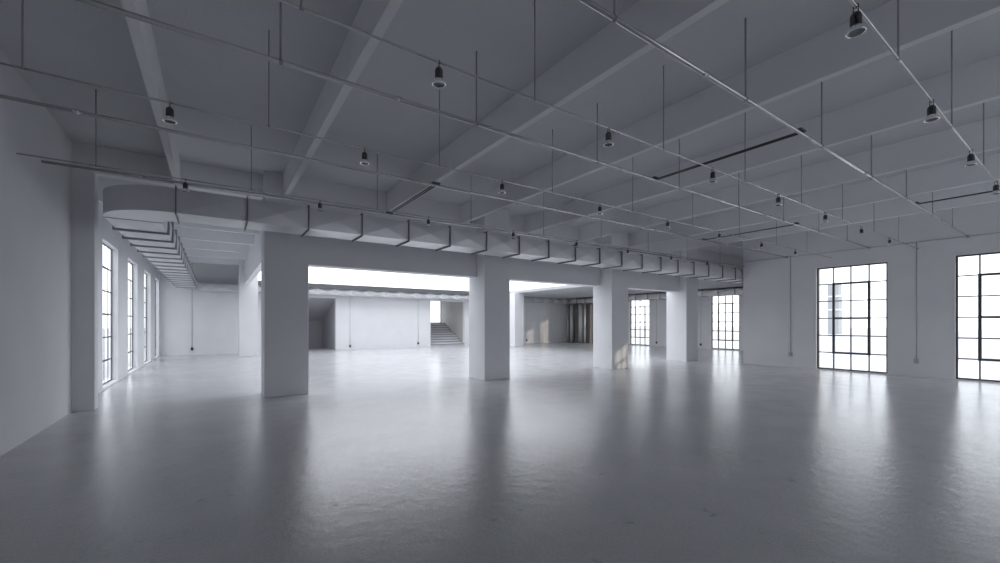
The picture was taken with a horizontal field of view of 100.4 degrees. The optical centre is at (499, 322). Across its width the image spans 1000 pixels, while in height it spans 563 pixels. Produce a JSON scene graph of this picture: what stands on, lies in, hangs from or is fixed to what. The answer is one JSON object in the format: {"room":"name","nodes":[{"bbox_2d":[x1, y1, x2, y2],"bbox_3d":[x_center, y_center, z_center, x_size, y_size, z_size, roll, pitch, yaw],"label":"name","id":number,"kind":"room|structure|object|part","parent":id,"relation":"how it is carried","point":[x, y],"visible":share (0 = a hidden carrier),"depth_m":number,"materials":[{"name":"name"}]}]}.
{"room":"empty industrial loft","nodes":[
{"label":"empty industrial loft","id":0,"kind":"room"},
{"bbox_2d":[0,50,159,455],"bbox_3d":[-7.794,-0.835,7.268,0.410,4.870,31.400,0,0,-34],"label":"wall","id":1,"kind":"structure","parent":0,"point":[36,196],"depth_m":6.11,"materials":[{"name":"paint"}]},
{"bbox_2d":[72,141,97,411],"bbox_3d":[-7.678,-0.835,7.674,0.360,4.870,0.300,0,0,-34],"label":"pilaster","id":2,"kind":"object","parent":1,"relation":"attached to","point":[84,182],"visible":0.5,"depth_m":7.58,"materials":[{"name":"paint"}]},
{"bbox_2d":[103,243,111,384],"bbox_3d":[-10.013,-0.225,10.535,0.016,3.550,1.900,0,0,-34],"label":"window","id":3,"kind":"structure","parent":1,"relation":"in","point":[107,269],"depth_m":10.95,"materials":[{"name":"grey paint"}]},
{"bbox_2d":[128,261,132,370],"bbox_3d":[-11.991,-0.225,13.423,0.016,3.550,1.900,0,0,-34],"label":"window","id":4,"kind":"structure","parent":1,"relation":"in","point":[130,298],"depth_m":13.82,"materials":[{"name":"grey paint"}]},
{"bbox_2d":[144,273,146,361],"bbox_3d":[-13.968,-0.225,16.311,0.016,3.550,1.900,0,0,-34],"label":"window","id":5,"kind":"structure","parent":1,"relation":"in","point":[144,273],"depth_m":17.07,"materials":[{"name":"grey paint"}]},
{"bbox_2d":[155,281,155,355],"bbox_3d":[-15.818,-0.225,19.013,0.016,3.550,1.550,0,0,-34],"label":"window","id":6,"kind":"structure","parent":1,"relation":"in","point":[155,281],"depth_m":19.63,"materials":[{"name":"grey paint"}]},
{"bbox_2d":[41,160,720,264],"bbox_3d":[1.082,-2.400,11.588,19.120,0.092,0.092,0,0,-34],"label":"pipe","id":7,"kind":"object","parent":1,"relation":"attached to","point":[42,161],"visible":0.99,"depth_m":8.17,"materials":[{"name":"silver metal"}]},
{"bbox_2d":[0,94,787,257],"bbox_3d":[2.481,-2.400,9.722,19.320,0.092,0.092,0,0,-34],"label":"pipe","id":8,"kind":"object","parent":1,"relation":"attached to","point":[74,111],"visible":1,"depth_m":5.97,"materials":[{"name":"silver metal"}]},
{"bbox_2d":[386,181,439,213],"bbox_3d":[-1.774,-2.425,8.220,0.140,0.045,2.394,0,0,-34],"label":"rail","id":9,"kind":"object","parent":8,"relation":"attached to","point":[438,183],"visible":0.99,"depth_m":7.98,"materials":[{"name":"grey metal"}]},
{"bbox_3d":[-1.794,-2.412,8.207,0.020,0.020,2.270,0,0,-34],"label":"rail","id":10,"kind":"part","parent":9,"relation":"part of","materials":[{"name":"grey metal"}]},
{"bbox_2d":[244,230,260,283],"bbox_3d":[-9.247,-2.555,15.726,0.190,1.430,15.200,0,0,-34],"label":"wall","id":11,"kind":"structure","parent":0,"point":[252,265],"depth_m":15.18,"materials":[{"name":"paint"}]},
{"bbox_2d":[258,281,468,294],"bbox_3d":[-6.594,-2.078,25.693,15.450,0.245,0.049,0,0,-34],"label":"trim","id":12,"kind":"structure","parent":11,"relation":"attached to","point":[311,285],"depth_m":25.30,"materials":[{"name":"white paint"}]},
{"bbox_2d":[309,299,334,349],"bbox_3d":[-12.242,-0.050,25.401,3.700,3.300,3.650,0,0,-34],"label":"wall","id":13,"kind":"structure","parent":0,"point":[321,333],"depth_m":27.13,"materials":[{"name":"paint"}]},
{"bbox_2d":[309,298,334,320],"bbox_3d":[-12.242,-0.885,25.401,3.700,1.650,3.650,0,0,-34],"label":"ceiling","id":14,"kind":"structure","parent":0,"point":[318,307],"depth_m":25.62,"materials":[{"name":"paint"}]},
{"bbox_2d":[160,262,570,355],"bbox_3d":[-5.253,-0.835,27.823,27.830,4.870,0.250,0,0,-34],"label":"wall","id":15,"kind":"structure","parent":0,"point":[206,322],"depth_m":24.78,"materials":[{"name":"paint"}]},
{"bbox_2d":[441,301,462,342],"bbox_3d":[-4.766,-0.100,30.520,3.020,3.400,3.650,0,0,-34],"label":"wall","id":16,"kind":"structure","parent":0,"point":[451,312],"depth_m":30.92,"materials":[{"name":"white paint"}]},
{"bbox_2d":[431,301,440,322],"bbox_3d":[-5.713,-0.900,31.902,2.610,1.780,0.060,0,0,-34],"label":"window","id":17,"kind":"structure","parent":16,"relation":"in","point":[440,301],"depth_m":32.59,"materials":[{"name":"white"}]},
{"bbox_2d":[0,342,999,562],"bbox_3d":[1.929,1.725,17.379,27.980,0.250,37.100,0,0,-34],"label":"floor","id":18,"kind":"structure","parent":0,"point":[389,455],"depth_m":4.58,"materials":[{"name":"concrete"}]},
{"bbox_2d":[238,259,257,356],"bbox_3d":[-12.161,-0.835,20.124,0.770,4.870,0.750,0,0,-34],"label":"column","id":19,"kind":"structure","parent":18,"relation":"on","point":[247,293],"depth_m":19.81,"materials":[{"name":"paint"}]},
{"bbox_2d":[261,171,308,397],"bbox_3d":[-4.901,-0.835,9.485,0.870,4.870,0.770,0,0,-34],"label":"column","id":20,"kind":"structure","parent":18,"relation":"on","point":[284,286],"depth_m":9.13,"materials":[{"name":"paint"}]},
{"bbox_2d":[431,323,463,346],"bbox_3d":[-4.659,0.798,30.363,2.616,1.601,3.730,0,0,-34],"label":"staircase","id":21,"kind":"structure","parent":18,"relation":"on","point":[441,335],"depth_m":29.91,"materials":[{"name":"concrete"}]},
{"bbox_2d":[469,209,509,380],"bbox_3d":[-0.317,-0.835,12.163,0.860,4.870,0.870,0,0,-34],"label":"column","id":22,"kind":"structure","parent":18,"relation":"on","point":[489,292],"depth_m":11.80,"materials":[{"name":"paint"}]},
{"bbox_2d":[510,293,523,346],"bbox_3d":[1.085,-0.210,28.285,0.750,3.620,0.750,0,0,-34],"label":"column","id":23,"kind":"structure","parent":18,"relation":"on","point":[516,299],"depth_m":27.98,"materials":[{"name":"paint"}]},
{"bbox_2d":[567,305,568,341],"bbox_3d":[5.622,0.045,34.536,0.180,3.110,0.180,0,0,-34],"label":"riser pipe","id":24,"kind":"object","parent":18,"relation":"on","point":[567,305],"visible":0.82,"depth_m":34.48,"materials":[{"name":"grey metal"}]},
{"bbox_2d":[569,305,573,342],"bbox_3d":[5.881,0.045,34.156,0.360,3.110,0.360,0,0,-34],"label":"riser pipe","id":25,"kind":"object","parent":18,"relation":"on","point":[571,306],"visible":1,"depth_m":34.02,"materials":[{"name":"grey metal"}]},
{"bbox_2d":[578,304,582,342],"bbox_3d":[6.452,0.045,33.323,0.437,3.110,0.437,0,0,-34],"label":"riser pipe","id":26,"kind":"object","parent":18,"relation":"on","point":[580,305],"visible":0.82,"depth_m":33.16,"materials":[{"name":"grey metal"}]},
{"bbox_2d":[569,304,592,342],"bbox_3d":[6.585,0.040,34.169,0.515,3.120,2.645,0,0,-34],"label":"shaft","id":27,"kind":"object","parent":18,"relation":"on","point":[589,307],"visible":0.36,"depth_m":33.52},
{"bbox_2d":[584,304,585,342],"bbox_3d":[6.695,0.045,32.968,0.205,3.110,0.205,0,0,-34],"label":"riser pipe","id":28,"kind":"object","parent":18,"relation":"on","point":[584,304],"visible":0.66,"depth_m":32.91,"materials":[{"name":"grey metal"}]},
{"bbox_2d":[593,231,627,368],"bbox_3d":[3.967,-0.835,14.951,0.860,4.870,0.870,0,0,-34],"label":"column","id":29,"kind":"structure","parent":18,"relation":"on","point":[610,299],"depth_m":14.63,"materials":[{"name":"paint"}]},
{"bbox_2d":[666,248,697,361],"bbox_3d":[7.824,-0.835,17.919,0.840,4.870,0.930,0,0,-34],"label":"column","id":30,"kind":"structure","parent":18,"relation":"on","point":[682,306],"depth_m":17.59,"materials":[{"name":"paint"}]},
{"bbox_2d":[0,0,999,257],"bbox_3d":[3.518,-3.395,15.013,27.830,0.250,31.400,0,0,-34],"label":"ceiling","id":31,"kind":"structure","parent":0,"point":[72,39],"depth_m":5.57,"materials":[{"name":"paint"}]},
{"bbox_2d":[98,178,140,201],"bbox_3d":[-7.743,-3.020,10.405,3.340,0.500,0.120,0,0,-34],"label":"beam","id":32,"kind":"structure","parent":31,"relation":"attached to","point":[102,183],"depth_m":9.48,"materials":[{"name":"paint"}]},
{"bbox_2d":[120,0,179,184],"bbox_3d":[-2.094,-3.020,1.960,0.100,0.500,15.600,0,0,-34],"label":"beam","id":33,"kind":"structure","parent":31,"relation":"attached to","point":[142,36],"depth_m":4.78,"materials":[{"name":"paint"}]},
{"bbox_2d":[95,146,262,199],"bbox_3d":[-6.553,-3.020,8.420,3.060,0.500,0.200,0,0,-34],"label":"beam","id":34,"kind":"structure","parent":31,"relation":"attached to","point":[108,157],"depth_m":8.39,"materials":[{"name":"paint"}]},
{"bbox_2d":[186,256,238,264],"bbox_3d":[-13.790,-3.020,19.051,3.130,0.500,0.120,0,0,-34],"label":"beam","id":35,"kind":"structure","parent":31,"relation":"attached to","point":[197,259],"depth_m":19.32,"materials":[{"name":"paint"}]},
{"bbox_2d":[174,226,253,244],"bbox_3d":[-10.116,-3.020,13.871,3.340,0.500,0.120,0,0,-34],"label":"beam","id":36,"kind":"structure","parent":31,"relation":"attached to","point":[182,232],"depth_m":14.11,"materials":[{"name":"paint"}]},
{"bbox_2d":[180,239,249,252],"bbox_3d":[-11.302,-3.020,15.604,3.340,0.500,0.120,0,0,-34],"label":"beam","id":37,"kind":"structure","parent":31,"relation":"attached to","point":[186,243],"depth_m":15.86,"materials":[{"name":"paint"}]},
{"bbox_2d":[185,248,246,259],"bbox_3d":[-12.489,-3.020,17.336,3.340,0.500,0.120,0,0,-34],"label":"beam","id":38,"kind":"structure","parent":31,"relation":"attached to","point":[189,252],"depth_m":17.60,"materials":[{"name":"paint"}]},
{"bbox_2d":[174,222,259,234],"bbox_3d":[-8.929,-3.020,12.138,3.340,0.500,0.120,0,0,-34],"label":"beam","id":39,"kind":"structure","parent":31,"relation":"attached to","point":[182,224],"depth_m":12.40,"materials":[{"name":"paint"}]},
{"bbox_2d":[283,0,403,196],"bbox_3d":[-0.402,-3.020,2.870,0.100,0.500,15.190,0,0,-34],"label":"beam","id":40,"kind":"structure","parent":31,"relation":"attached to","point":[373,17],"depth_m":4.94,"materials":[{"name":"paint"}]},
{"bbox_2d":[16,89,744,266],"bbox_3d":[1.619,-2.724,10.804,19.120,1.090,0.042,0,0,-34],"label":"track","id":41,"kind":"object","parent":31,"relation":"hanging from","point":[96,165],"visible":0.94,"depth_m":6.88,"materials":[{"name":"silver metal"}]},
{"bbox_3d":[-5.650,-2.729,5.827,0.028,1.080,0.022,0,0,-34],"label":"hanger rod","id":42,"kind":"part","parent":41,"relation":"part of","materials":[{"name":"silver metal"}]},
{"bbox_2d":[181,178,189,192],"bbox_3d":[-4.825,-2.113,6.392,0.119,0.208,0.119,0,0,-34],"label":"spot lamp","id":43,"kind":"object","parent":41,"relation":"hanging from","point":[185,185],"visible":1,"depth_m":6.37,"materials":[{"name":"grey metal"}]},
{"bbox_3d":[-4.107,-2.729,6.883,0.028,1.080,0.022,0,0,-34],"label":"hanger rod","id":44,"kind":"part","parent":41,"relation":"part of","materials":[{"name":"silver metal"}]},
{"bbox_2d":[316,203,322,211],"bbox_3d":[-3.233,-2.113,7.482,0.119,0.208,0.119,0,0,-34],"label":"spot lamp","id":45,"kind":"object","parent":41,"relation":"hanging from","point":[319,209],"visible":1,"depth_m":7.46,"materials":[{"name":"grey metal"}]},
{"bbox_3d":[-2.374,-2.729,8.070,0.028,1.080,0.022,0,0,-34],"label":"hanger rod","id":46,"kind":"part","parent":41,"relation":"part of","materials":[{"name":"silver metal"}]},
{"bbox_3d":[1.619,-2.200,10.804,19.120,0.019,0.019,0,0,-34],"label":"rail","id":47,"kind":"part","parent":41,"relation":"part of","materials":[{"name":"silver metal"}]},
{"bbox_3d":[1.091,-2.729,10.443,0.028,1.080,0.022,0,0,-34],"label":"hanger rod","id":48,"kind":"part","parent":41,"relation":"part of","materials":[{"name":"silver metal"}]},
{"bbox_2d":[0,0,830,257],"bbox_3d":[3.215,-2.724,8.624,19.290,1.090,0.042,0,0,-34],"label":"track","id":49,"kind":"object","parent":31,"relation":"hanging from","point":[22,67],"visible":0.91,"depth_m":4.65,"materials":[{"name":"silver metal"}]},
{"bbox_3d":[-4.125,-2.729,3.599,0.028,1.080,0.022,0,0,-34],"label":"hanger rod","id":50,"kind":"part","parent":49,"relation":"part of","materials":[{"name":"silver metal"}]},
{"bbox_2d":[162,101,176,124],"bbox_3d":[-3.300,-2.113,4.164,0.119,0.208,0.119,0,0,-34],"label":"spot lamp","id":51,"kind":"object","parent":49,"relation":"hanging from","point":[169,118],"visible":1,"depth_m":4.15,"materials":[{"name":"grey metal"}]},
{"bbox_3d":[-2.582,-2.729,4.656,0.028,1.080,0.022,0,0,-34],"label":"hanger rod","id":52,"kind":"part","parent":49,"relation":"part of","materials":[{"name":"silver metal"}]},
{"bbox_2d":[360,147,369,164],"bbox_3d":[-1.707,-2.113,5.255,0.119,0.208,0.119,0,0,-34],"label":"spot lamp","id":53,"kind":"object","parent":49,"relation":"hanging from","point":[364,161],"visible":1,"depth_m":5.23,"materials":[{"name":"grey metal"}]},
{"bbox_3d":[-0.849,-2.729,5.842,0.028,1.080,0.022,0,0,-34],"label":"hanger rod","id":54,"kind":"part","parent":49,"relation":"part of","materials":[{"name":"silver metal"}]},
{"bbox_2d":[498,181,505,193],"bbox_3d":[0.034,-2.113,6.447,0.119,0.208,0.119,0,0,-34],"label":"spot lamp","id":55,"kind":"object","parent":49,"relation":"hanging from","point":[502,191],"visible":1,"depth_m":6.42,"materials":[{"name":"grey metal"}]},
{"bbox_3d":[0.884,-2.729,7.028,0.028,1.080,0.022,0,0,-34],"label":"hanger rod","id":56,"kind":"part","parent":49,"relation":"part of","materials":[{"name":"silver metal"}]},
{"bbox_2d":[597,203,602,214],"bbox_3d":[1.841,-2.113,7.684,0.119,0.208,0.119,0,0,-34],"label":"spot lamp","id":57,"kind":"object","parent":49,"relation":"hanging from","point":[599,212],"visible":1,"depth_m":7.66,"materials":[{"name":"grey metal"}]},
{"bbox_3d":[2.616,-2.729,8.215,0.028,1.080,0.022,0,0,-34],"label":"hanger rod","id":58,"kind":"part","parent":49,"relation":"part of","materials":[{"name":"silver metal"}]},
{"bbox_3d":[4.349,-2.729,9.401,0.028,1.080,0.022,0,0,-34],"label":"hanger rod","id":59,"kind":"part","parent":49,"relation":"part of","materials":[{"name":"silver metal"}]},
{"bbox_2d":[75,0,870,248],"bbox_3d":[3.792,-2.812,7.808,19.320,0.915,0.092,0,0,-34],"label":"pipe","id":60,"kind":"object","parent":31,"relation":"hanging from","point":[280,61],"visible":0.92,"depth_m":4.32,"materials":[{"name":"silver metal"}]},
{"bbox_3d":[-2.017,-2.822,3.830,0.028,0.893,0.049,0,0,-34],"label":"hanger rod","id":61,"kind":"part","parent":60,"relation":"part of","materials":[{"name":"silver metal"}]},
{"bbox_3d":[-0.284,-2.822,5.017,0.028,0.893,0.049,0,0,-34],"label":"hanger rod","id":62,"kind":"part","parent":60,"relation":"part of","materials":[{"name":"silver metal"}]},
{"bbox_3d":[1.449,-2.822,6.203,0.028,0.893,0.049,0,0,-34],"label":"hanger rod","id":63,"kind":"part","parent":60,"relation":"part of","materials":[{"name":"silver metal"}]},
{"bbox_3d":[3.181,-2.822,7.390,0.028,0.893,0.049,0,0,-34],"label":"hanger rod","id":64,"kind":"part","parent":60,"relation":"part of","materials":[{"name":"silver metal"}]},
{"bbox_2d":[652,127,805,179],"bbox_3d":[3.214,-2.425,6.139,0.140,0.045,2.164,0,0,-34],"label":"rail","id":65,"kind":"object","parent":60,"relation":"attached to","point":[803,130],"visible":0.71,"depth_m":5.92,"materials":[{"name":"grey metal"}]},
{"bbox_3d":[4.914,-2.822,8.576,0.028,0.893,0.049,0,0,-34],"label":"hanger rod","id":66,"kind":"part","parent":60,"relation":"part of","materials":[{"name":"silver metal"}]},
{"bbox_2d":[702,222,798,239],"bbox_3d":[6.586,-2.425,11.127,0.140,0.045,2.384,0,0,-34],"label":"rail","id":67,"kind":"object","parent":60,"relation":"attached to","point":[795,222],"visible":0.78,"depth_m":10.96,"materials":[{"name":"grey metal"}]},
{"bbox_2d":[387,0,728,210],"bbox_3d":[1.502,-3.020,4.179,0.100,0.500,15.200,0,0,-34],"label":"beam","id":68,"kind":"structure","parent":31,"relation":"attached to","point":[613,47],"depth_m":5.05,"materials":[{"name":"paint"}]},
{"bbox_2d":[276,0,918,248],"bbox_3d":[4.407,-2.724,6.883,19.290,1.090,0.042,0,0,-34],"label":"track","id":69,"kind":"object","parent":31,"relation":"hanging from","point":[300,7],"visible":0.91,"depth_m":4.10,"materials":[{"name":"silver metal"}]},
{"bbox_3d":[-1.390,-2.729,2.915,0.028,1.080,0.022,0,0,-34],"label":"hanger rod","id":70,"kind":"part","parent":69,"relation":"part of","materials":[{"name":"silver metal"}]},
{"bbox_2d":[432,60,445,87],"bbox_3d":[-0.515,-2.113,3.514,0.119,0.208,0.119,0,0,-34],"label":"spot lamp","id":71,"kind":"object","parent":69,"relation":"hanging from","point":[438,82],"visible":1,"depth_m":3.49,"materials":[{"name":"grey metal"}]},
{"bbox_3d":[0.343,-2.729,4.101,0.028,1.080,0.022,0,0,-34],"label":"hanger rod","id":72,"kind":"part","parent":69,"relation":"part of","materials":[{"name":"silver metal"}]},
{"bbox_2d":[603,127,613,146],"bbox_3d":[1.226,-2.113,4.705,0.119,0.208,0.119,0,0,-34],"label":"spot lamp","id":73,"kind":"object","parent":69,"relation":"hanging from","point":[608,143],"visible":1,"depth_m":4.68,"materials":[{"name":"grey metal"}]},
{"bbox_3d":[2.076,-2.729,5.287,0.028,1.080,0.022,0,0,-34],"label":"hanger rod","id":74,"kind":"part","parent":69,"relation":"part of","materials":[{"name":"silver metal"}]},
{"bbox_2d":[708,168,716,182],"bbox_3d":[3.033,-2.113,5.943,0.119,0.208,0.119,0,0,-34],"label":"spot lamp","id":75,"kind":"object","parent":69,"relation":"hanging from","point":[712,174],"visible":1,"depth_m":5.92,"materials":[{"name":"grey metal"}]},
{"bbox_3d":[3.808,-2.729,6.474,0.028,1.080,0.022,0,0,-34],"label":"hanger rod","id":76,"kind":"part","parent":69,"relation":"part of","materials":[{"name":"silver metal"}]},
{"bbox_2d":[774,193,781,205],"bbox_3d":[4.757,-2.113,7.124,0.119,0.208,0.119,0,0,-34],"label":"spot lamp","id":77,"kind":"object","parent":69,"relation":"hanging from","point":[778,199],"visible":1,"depth_m":7.10,"materials":[{"name":"grey metal"}]},
{"bbox_3d":[5.541,-2.729,7.660,0.028,1.080,0.022,0,0,-34],"label":"hanger rod","id":78,"kind":"part","parent":69,"relation":"part of","materials":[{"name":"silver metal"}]},
{"bbox_2d":[822,213,828,222],"bbox_3d":[6.482,-2.113,8.304,0.119,0.208,0.119,0,0,-34],"label":"spot lamp","id":79,"kind":"object","parent":69,"relation":"hanging from","point":[825,220],"visible":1,"depth_m":8.28,"materials":[{"name":"grey metal"}]},
{"bbox_3d":[7.274,-2.729,8.847,0.028,1.080,0.022,0,0,-34],"label":"hanger rod","id":80,"kind":"part","parent":69,"relation":"part of","materials":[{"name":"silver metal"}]},
{"bbox_2d":[461,0,999,223],"bbox_3d":[3.243,-3.020,5.371,0.100,0.500,15.200,0,0,-34],"label":"beam","id":81,"kind":"structure","parent":31,"relation":"attached to","point":[829,54],"depth_m":5.14,"materials":[{"name":"paint"}]},
{"bbox_2d":[524,54,999,233],"bbox_3d":[5.074,-3.020,6.625,0.100,0.500,15.200,0,0,-34],"label":"beam","id":82,"kind":"structure","parent":31,"relation":"attached to","point":[976,83],"depth_m":6.57,"materials":[{"name":"paint"}]},
{"bbox_2d":[579,0,969,237],"bbox_3d":[4.978,-2.812,6.075,19.320,0.915,0.092,0,0,-34],"label":"pipe","id":83,"kind":"object","parent":31,"relation":"hanging from","point":[613,17],"visible":0.91,"depth_m":4.46,"materials":[{"name":"silver metal"}]},
{"bbox_3d":[0.902,-2.822,3.284,0.028,0.893,0.049,0,0,-34],"label":"hanger rod","id":84,"kind":"part","parent":83,"relation":"part of","materials":[{"name":"silver metal"}]},
{"bbox_3d":[2.635,-2.822,4.471,0.028,0.893,0.049,0,0,-34],"label":"hanger rod","id":85,"kind":"part","parent":83,"relation":"part of","materials":[{"name":"silver metal"}]},
{"bbox_3d":[4.368,-2.822,5.657,0.028,0.893,0.049,0,0,-34],"label":"hanger rod","id":86,"kind":"part","parent":83,"relation":"part of","materials":[{"name":"silver metal"}]},
{"bbox_3d":[6.101,-2.822,6.843,0.028,0.893,0.049,0,0,-34],"label":"hanger rod","id":87,"kind":"part","parent":83,"relation":"part of","materials":[{"name":"silver metal"}]},
{"bbox_3d":[7.833,-2.822,8.030,0.028,0.893,0.049,0,0,-34],"label":"hanger rod","id":88,"kind":"part","parent":83,"relation":"part of","materials":[{"name":"silver metal"}]},
{"bbox_2d":[915,189,999,203],"bbox_3d":[8.794,-2.425,7.954,0.140,0.045,1.274,0,0,-34],"label":"rail","id":89,"kind":"object","parent":83,"relation":"attached to","point":[999,189],"visible":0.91,"depth_m":8.00,"materials":[{"name":"grey metal"}]},
{"bbox_2d":[578,115,999,241],"bbox_3d":[6.989,-3.020,7.936,0.100,0.500,15.200,0,0,-34],"label":"beam","id":90,"kind":"structure","parent":31,"relation":"attached to","point":[944,145],"depth_m":8.39,"materials":[{"name":"paint"}]},
{"bbox_2d":[628,153,999,246],"bbox_3d":[8.820,-3.020,9.190,0.100,0.500,15.200,0,0,-34],"label":"beam","id":91,"kind":"structure","parent":31,"relation":"attached to","point":[951,175],"depth_m":10.02,"materials":[{"name":"paint"}]},
{"bbox_2d":[657,180,999,253],"bbox_3d":[10.619,-3.020,10.422,0.100,0.500,15.200,0,0,-34],"label":"beam","id":92,"kind":"structure","parent":31,"relation":"attached to","point":[897,207],"depth_m":11.52,"materials":[{"name":"paint"}]},
{"bbox_2d":[849,0,999,187],"bbox_3d":[5.650,-2.724,5.068,19.290,1.090,0.042,0,0,-34],"label":"track","id":93,"kind":"object","parent":31,"relation":"hanging from","point":[853,2],"visible":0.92,"depth_m":3.96,"materials":[{"name":"silver metal"}]},
{"bbox_2d":[845,3,866,38],"bbox_3d":[2.469,-2.113,2.890,0.119,0.208,0.119,0,0,-34],"label":"spot lamp","id":94,"kind":"object","parent":93,"relation":"hanging from","point":[857,28],"visible":1,"depth_m":2.88,"materials":[{"name":"grey metal"}]},
{"bbox_3d":[3.319,-2.729,3.472,0.028,1.080,0.022,0,0,-34],"label":"hanger rod","id":95,"kind":"part","parent":93,"relation":"part of","materials":[{"name":"silver metal"}]},
{"bbox_2d":[923,99,939,122],"bbox_3d":[4.276,-2.113,4.128,0.119,0.208,0.119,0,0,-34],"label":"spot lamp","id":96,"kind":"object","parent":93,"relation":"hanging from","point":[932,116],"visible":1,"depth_m":4.11,"materials":[{"name":"grey metal"}]},
{"bbox_3d":[5.051,-2.729,4.659,0.028,1.080,0.022,0,0,-34],"label":"hanger rod","id":97,"kind":"part","parent":93,"relation":"part of","materials":[{"name":"silver metal"}]},
{"bbox_2d":[964,149,977,166],"bbox_3d":[6.000,-2.113,5.308,0.119,0.208,0.119,0,0,-34],"label":"spot lamp","id":98,"kind":"object","parent":93,"relation":"hanging from","point":[971,161],"visible":1,"depth_m":5.29,"materials":[{"name":"grey metal"}]},
{"bbox_3d":[6.784,-2.729,5.845,0.028,1.080,0.022,0,0,-34],"label":"hanger rod","id":99,"kind":"part","parent":93,"relation":"part of","materials":[{"name":"silver metal"}]},
{"bbox_2d":[990,181,999,194],"bbox_3d":[7.725,-2.113,6.489,0.119,0.208,0.119,0,0,-34],"label":"spot lamp","id":100,"kind":"object","parent":93,"relation":"hanging from","point":[996,191],"visible":0.98,"depth_m":6.47,"materials":[{"name":"grey metal"}]},
{"bbox_2d":[258,279,742,298],"bbox_3d":[0.613,-2.072,22.690,23.950,0.235,15.450,0,0,-34],"label":"ceiling","id":101,"kind":"structure","parent":0,"point":[565,291],"depth_m":26.72,"materials":[{"name":"white paint"}]},
{"bbox_2d":[183,281,742,303],"bbox_3d":[-0.734,-1.823,21.728,26.300,0.525,14.899,0,0,-34],"label":"air duct","id":102,"kind":"object","parent":101,"relation":"hanging from","point":[201,286],"visible":0.68,"depth_m":25.27,"materials":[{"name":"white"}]},
{"bbox_2d":[286,177,742,291],"bbox_3d":[4.960,-2.295,16.031,23.700,1.950,0.450,0,0,-34],"label":"beam","id":103,"kind":"structure","parent":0,"point":[322,252],"depth_m":11.03,"materials":[{"name":"paint"}]},
{"bbox_2d":[103,184,742,287],"bbox_3d":[0.315,-1.907,20.258,26.470,0.485,16.746,0,0,-34],"label":"air duct","id":104,"kind":"object","parent":103,"relation":"attached to","point":[145,216],"visible":0.85,"depth_m":8.30,"materials":[{"name":"white metal"}]},
{"bbox_2d":[571,269,827,354],"bbox_3d":[11.136,-0.835,28.252,0.300,4.870,18.160,0,0,-34],"label":"wall","id":105,"kind":"structure","parent":0,"point":[704,303],"depth_m":25.98,"materials":[{"name":"paint"}]},
{"bbox_2d":[630,301,648,344],"bbox_3d":[10.018,-0.065,29.796,0.068,3.270,1.650,0,0,-34],"label":"window","id":106,"kind":"structure","parent":105,"relation":"in","point":[640,306],"depth_m":29.79,"materials":[{"name":"grey paint"}]},
{"bbox_2d":[656,300,656,343],"bbox_3d":[10.720,-0.305,28.549,0.050,3.430,0.100,0,0,-34],"label":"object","id":107,"kind":"object","parent":105,"relation":"attached to","point":[656,300],"visible":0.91,"depth_m":28.55,"materials":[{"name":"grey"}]},
{"bbox_2d":[711,296,738,349],"bbox_3d":[13.428,-0.065,24.816,0.068,3.270,1.660,0,0,-34],"label":"window","id":108,"kind":"structure","parent":105,"relation":"in","point":[725,303],"depth_m":24.94,"materials":[{"name":"grey paint"}]},
{"bbox_2d":[820,269,824,355],"bbox_3d":[13.012,-0.835,18.654,7.450,4.870,0.200,0,0,-34],"label":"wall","id":109,"kind":"structure","parent":0,"point":[822,271],"depth_m":20.47,"materials":[{"name":"paint"}]},
{"bbox_2d":[743,201,999,382],"bbox_3d":[13.534,-0.835,10.988,0.350,4.870,13.440,0,0,-34],"label":"wall","id":110,"kind":"structure","parent":0,"point":[766,283],"depth_m":12.85,"materials":[{"name":"paint"}]},
{"bbox_2d":[789,257,791,355],"bbox_3d":[10.499,-0.594,15.066,0.050,3.588,0.100,0,0,-34],"label":"conduit","id":111,"kind":"object","parent":110,"relation":"attached to","point":[790,352],"visible":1,"depth_m":15.07,"materials":[{"name":"grey metal"}]},
{"bbox_2d":[817,262,886,373],"bbox_3d":[11.566,-0.160,13.730,0.068,3.480,1.850,0,0,-34],"label":"window","id":112,"kind":"structure","parent":110,"relation":"in","point":[833,284],"depth_m":13.72,"materials":[{"name":"grey paint"}]},
{"bbox_2d":[746,232,999,261],"bbox_3d":[13.309,-2.400,10.986,0.024,0.024,13.090,0,0,-34],"label":"conduit","id":113,"kind":"object","parent":110,"relation":"attached to","point":[996,232],"visible":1,"depth_m":12.95,"materials":[{"name":"grey metal"}]},
{"bbox_2d":[914,243,918,363],"bbox_3d":[12.352,-0.594,12.360,0.050,3.588,0.100,0,0,-34],"label":"conduit","id":114,"kind":"object","parent":110,"relation":"attached to","point":[916,360],"visible":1,"depth_m":12.36,"materials":[{"name":"grey metal"}]},
{"bbox_2d":[956,252,999,381],"bbox_3d":[13.404,-0.160,11.045,0.068,3.480,1.800,0,0,-34],"label":"window","id":115,"kind":"structure","parent":110,"relation":"in","point":[980,274],"depth_m":11.41,"materials":[{"name":"grey paint"}]},
{"label":"outside","id":116,"kind":"structure","parent":0,"visible":0},
{"bbox_2d":[103,326,999,379],"bbox_3d":[6.504,1.990,34.752,350.000,0.220,350.000,0,0,-34],"label":"ground","id":117,"kind":"structure","parent":116,"point":[967,348],"depth_m":40.17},
{"bbox_2d":[828,285,842,333],"bbox_3d":[48.130,-2.000,59.982,1.600,7.200,1.600,0,0,-34],"label":"tower","id":118,"kind":"structure","parent":117,"relation":"on","point":[838,288],"depth_m":59.44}
]}

